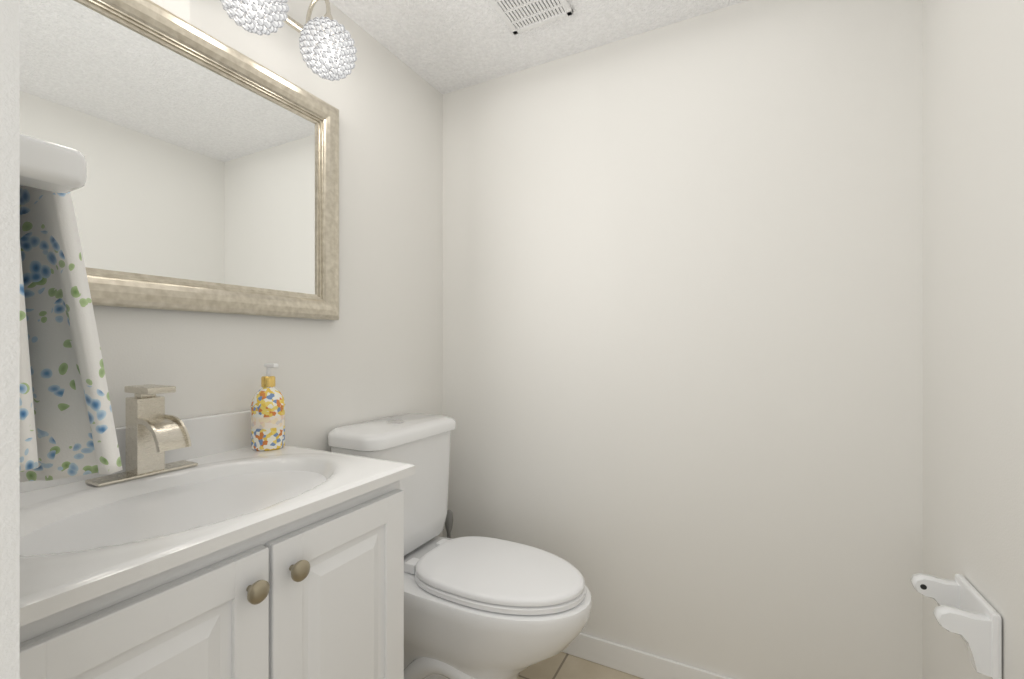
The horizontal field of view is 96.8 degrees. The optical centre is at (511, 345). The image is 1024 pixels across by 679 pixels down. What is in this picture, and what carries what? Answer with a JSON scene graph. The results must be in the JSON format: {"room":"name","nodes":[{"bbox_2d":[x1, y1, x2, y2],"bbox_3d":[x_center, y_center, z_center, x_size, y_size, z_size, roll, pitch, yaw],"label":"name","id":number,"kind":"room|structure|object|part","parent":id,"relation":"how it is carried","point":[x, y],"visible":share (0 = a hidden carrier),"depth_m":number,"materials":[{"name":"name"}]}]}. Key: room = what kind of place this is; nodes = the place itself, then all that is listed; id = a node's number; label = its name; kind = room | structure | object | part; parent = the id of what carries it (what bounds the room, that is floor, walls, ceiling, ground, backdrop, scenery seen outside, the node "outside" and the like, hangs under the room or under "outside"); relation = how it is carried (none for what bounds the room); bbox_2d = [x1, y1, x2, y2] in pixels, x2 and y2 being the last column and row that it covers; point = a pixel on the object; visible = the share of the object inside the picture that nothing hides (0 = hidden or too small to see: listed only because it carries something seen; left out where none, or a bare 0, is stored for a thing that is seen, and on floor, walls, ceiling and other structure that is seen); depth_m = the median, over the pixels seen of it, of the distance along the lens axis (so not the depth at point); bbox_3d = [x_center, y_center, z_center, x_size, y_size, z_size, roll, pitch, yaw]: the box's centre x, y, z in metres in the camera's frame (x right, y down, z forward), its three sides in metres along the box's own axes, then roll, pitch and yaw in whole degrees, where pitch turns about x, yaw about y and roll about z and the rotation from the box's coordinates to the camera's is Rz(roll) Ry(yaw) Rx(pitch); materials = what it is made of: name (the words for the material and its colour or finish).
{"room":"bathroom","nodes":[
{"label":"bathroom","id":0,"kind":"room"},
{"bbox_2d":[20,0,442,536],"bbox_3d":[-0.988,0.030,0.586,0.135,2.130,3.135,0,0,27],"label":"wall","id":1,"kind":"structure","parent":0,"point":[211,185],"depth_m":1.13,"materials":[{"name":"white paint"}]},
{"bbox_2d":[220,0,356,80],"bbox_3d":[-0.652,-0.826,0.942,0.202,0.231,0.758,0,0,27],"label":"sconce","id":2,"kind":"object","parent":1,"relation":"attached to","point":[320,55],"visible":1,"depth_m":1.15,"materials":[{"name":"white glass"}]},
{"bbox_3d":[-0.579,-0.780,1.019,0.143,0.139,0.143,0,0,27],"label":"globe","id":3,"kind":"part","parent":2,"relation":"part of","materials":[{"name":"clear glass"}]},
{"bbox_3d":[-0.521,-0.897,1.220,0.093,0.087,0.010,0,0,27],"label":"arm","id":4,"kind":"part","parent":2,"relation":"part of"},
{"bbox_3d":[-0.484,-0.780,1.201,0.143,0.139,0.143,0,0,27],"label":"globe","id":5,"kind":"part","parent":2,"relation":"part of","materials":[{"name":"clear glass"}]},
{"bbox_2d":[316,12,340,38],"bbox_3d":[-0.485,-0.854,1.201,0.058,0.046,0.058,0,0,27],"label":"light fixture","id":6,"kind":"object","parent":2,"relation":"attached to","point":[327,16],"depth_m":1.19,"materials":[{"name":"glass"}]},
{"bbox_2d":[329,0,746,94],"bbox_3d":[-0.306,-1.060,0.178,1.720,0.050,3.235,0,0,27],"label":"ceiling","id":7,"kind":"structure","parent":0,"point":[442,47],"depth_m":1.49,"materials":[{"name":"white paint"}]},
{"bbox_2d":[488,0,572,34],"bbox_3d":[0.051,-1.028,1.360,0.206,0.012,0.206,0,0,27],"label":"ceiling vent","id":8,"kind":"object","parent":7,"relation":"in","point":[518,16],"visible":1,"depth_m":1.40,"materials":[{"name":"white plastic"}]},
{"bbox_3d":[-0.031,-1.028,1.403,0.020,0.012,0.206,0,0,27],"label":"frame","id":9,"kind":"part","parent":8,"relation":"part of","materials":[{"name":"white plastic"}]},
{"bbox_3d":[0.094,-1.028,1.442,0.206,0.012,0.020,0,0,27],"label":"frame","id":10,"kind":"part","parent":8,"relation":"part of","materials":[{"name":"white plastic"}]},
{"bbox_3d":[0.134,-1.028,1.317,0.020,0.012,0.206,0,0,27],"label":"frame","id":11,"kind":"part","parent":8,"relation":"part of","materials":[{"name":"white plastic"}]},
{"bbox_2d":[517,652,642,678],"bbox_3d":[-0.306,1.120,0.178,1.720,0.050,3.235,0,0,27],"label":"floor","id":12,"kind":"structure","parent":0,"point":[561,665],"depth_m":1.53,"materials":[{"name":"tile"}]},
{"bbox_2d":[20,410,414,678],"bbox_3d":[-0.561,0.628,0.781,0.509,0.933,0.650,0,0,27],"label":"bathroom vanity","id":13,"kind":"object","parent":12,"relation":"on","point":[232,554],"visible":0.94,"depth_m":0.70,"materials":[{"name":"white wood"}]},
{"bbox_3d":[-0.433,0.326,0.548,0.009,0.052,0.194,0,0,27],"label":"door rail","id":14,"kind":"part","parent":13,"relation":"part of","materials":[{"name":"white wood"}]},
{"bbox_3d":[-0.433,0.635,0.549,0.008,0.542,0.166,0,0,27],"label":"door panel","id":15,"kind":"part","parent":13,"relation":"part of","materials":[{"name":"white wood"}]},
{"bbox_2d":[85,384,197,486],"bbox_3d":[-0.675,0.163,0.863,0.136,0.172,0.164,0,0,27],"label":"faucet","id":16,"kind":"object","parent":13,"relation":"on","point":[154,432],"visible":1,"depth_m":0.86,"materials":[{"name":"silver metal"}]},
{"bbox_3d":[-0.711,0.246,0.881,0.054,0.007,0.164,0,0,27],"label":"plate","id":17,"kind":"part","parent":16,"relation":"part of","materials":[{"name":"silver metal"}]},
{"bbox_3d":[-0.695,0.084,0.873,0.088,0.013,0.048,0,0,27],"label":"lever","id":18,"kind":"part","parent":16,"relation":"part of","materials":[{"name":"silver metal"}]},
{"bbox_3d":[-0.654,0.163,0.852,0.088,0.056,0.052,0,0,27],"label":"spout","id":19,"kind":"part","parent":16,"relation":"part of","materials":[{"name":"silver metal"}]},
{"bbox_3d":[-0.441,0.635,0.553,0.012,0.670,0.294,0,0,27],"label":"door","id":20,"kind":"part","parent":13,"relation":"part of","materials":[{"name":"white wood"}]},
{"bbox_3d":[-0.362,0.347,0.643,0.030,0.031,0.031,0,0,27],"label":"knob","id":21,"kind":"part","parent":13,"relation":"part of","materials":[{"name":"silver metal"}]},
{"bbox_2d":[251,363,284,450],"bbox_3d":[-0.594,0.146,1.108,0.075,0.206,0.075,0,0,27],"label":"soap bottle","id":22,"kind":"object","parent":13,"relation":"on","point":[268,418],"visible":1,"depth_m":1.08,"materials":[{"name":"multicoloured plastic"}]},
{"bbox_3d":[-0.594,0.064,1.108,0.009,0.022,0.009,0,0,27],"label":"stem","id":23,"kind":"part","parent":22,"relation":"part of","materials":[{"name":"white plastic"}]},
{"bbox_3d":[-0.331,0.347,0.703,0.030,0.031,0.031,0,0,27],"label":"knob","id":24,"kind":"part","parent":13,"relation":"part of","materials":[{"name":"silver metal"}]},
{"bbox_3d":[-0.303,0.635,0.820,0.012,0.670,0.294,0,0,27],"label":"door","id":25,"kind":"part","parent":13,"relation":"part of","materials":[{"name":"white wood"}]},
{"bbox_3d":[-0.295,0.635,0.815,0.008,0.542,0.166,0,0,27],"label":"door panel","id":26,"kind":"part","parent":13,"relation":"part of","materials":[{"name":"white wood"}]},
{"bbox_3d":[-0.295,0.326,0.815,0.009,0.052,0.194,0,0,27],"label":"door rail","id":27,"kind":"part","parent":13,"relation":"part of","materials":[{"name":"white wood"}]},
{"bbox_2d":[445,510,452,537],"bbox_3d":[-0.241,0.861,1.734,0.096,0.468,0.096,0,0,27],"label":"toilet brush","id":28,"kind":"object","parent":12,"relation":"on","point":[449,522],"visible":0.23,"depth_m":1.72,"materials":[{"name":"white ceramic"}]},
{"bbox_2d":[328,413,591,678],"bbox_3d":[-0.130,0.670,1.342,0.747,0.851,0.424,0,0,27],"label":"toilet","id":29,"kind":"object","parent":12,"relation":"on","point":[477,607],"visible":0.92,"depth_m":1.23,"materials":[{"name":"white ceramic"}]},
{"bbox_3d":[-0.374,0.478,1.468,0.192,0.366,0.402,0,0,27],"label":"tank","id":30,"kind":"part","parent":29,"relation":"part of","materials":[{"name":"white ceramic"}]},
{"bbox_3d":[-0.121,0.880,1.337,0.726,0.430,0.354,0,0,27],"label":"bowl","id":31,"kind":"part","parent":29,"relation":"part of","materials":[{"name":"white ceramic"}]},
{"bbox_3d":[-0.031,0.654,1.291,0.488,0.018,0.328,0,0,27],"label":"seat","id":32,"kind":"part","parent":29,"relation":"part of","materials":[{"name":"white plastic"}]},
{"bbox_3d":[-0.032,0.633,1.291,0.485,0.018,0.324,0,0,27],"label":"lid","id":33,"kind":"part","parent":29,"relation":"part of","materials":[{"name":"white plastic"}]},
{"bbox_2d":[443,0,922,678],"bbox_3d":[0.412,0.030,1.571,1.720,2.130,0.100,0,0,27],"label":"wall","id":34,"kind":"structure","parent":0,"point":[683,334],"depth_m":1.41,"materials":[{"name":"white paint"}]},
{"bbox_2d":[562,633,732,678],"bbox_3d":[0.387,1.052,1.521,1.520,0.085,0.012,0,0,27],"label":"baseboard","id":35,"kind":"structure","parent":34,"relation":"attached to","point":[632,661],"depth_m":1.51,"materials":[{"name":"white"}]},
{"bbox_2d":[923,0,1023,678],"bbox_3d":[0.436,0.030,-0.149,0.100,2.130,3.135,0,0,27],"label":"wall","id":36,"kind":"structure","parent":0,"point":[973,292],"depth_m":0.92,"materials":[{"name":"white paint"}]},
{"bbox_2d":[910,573,1001,678],"bbox_3d":[0.871,0.540,0.901,0.088,0.120,0.170,0,0,27],"label":"paper holder","id":37,"kind":"object","parent":36,"relation":"attached to","point":[967,612],"visible":0.98,"depth_m":0.84,"materials":[{"name":"white ceramic"}]},
{"bbox_3d":[0.903,0.540,0.884,0.014,0.120,0.170,0,0,27],"label":"plate","id":38,"kind":"part","parent":37,"relation":"part of","materials":[{"name":"white ceramic"}]},
{"bbox_3d":[-0.639,0.030,0.386,0.739,2.130,0.100,0,0,27],"label":"wall","id":39,"kind":"structure","parent":0,"visible":0},
{"bbox_2d":[0,0,19,678],"bbox_3d":[-0.305,0.075,0.214,0.013,2.040,0.100,0,0,27],"label":"door frame","id":40,"kind":"structure","parent":39,"relation":"attached to","point":[9,339],"depth_m":0.25,"materials":[{"name":"white paint"}]},
{"bbox_2d":[20,133,122,481],"bbox_3d":[-0.593,-0.013,0.495,0.524,0.316,0.133,0,0,27],"label":"towel rail","id":41,"kind":"object","parent":39,"relation":"attached to","point":[67,427],"visible":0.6,"depth_m":0.43,"materials":[{"name":"white fabric"}]},
{"bbox_3d":[-0.393,-0.148,0.360,0.044,0.033,0.076,0,0,27],"label":"post","id":42,"kind":"part","parent":41,"relation":"part of","materials":[{"name":"white ceramic"}]}
]}

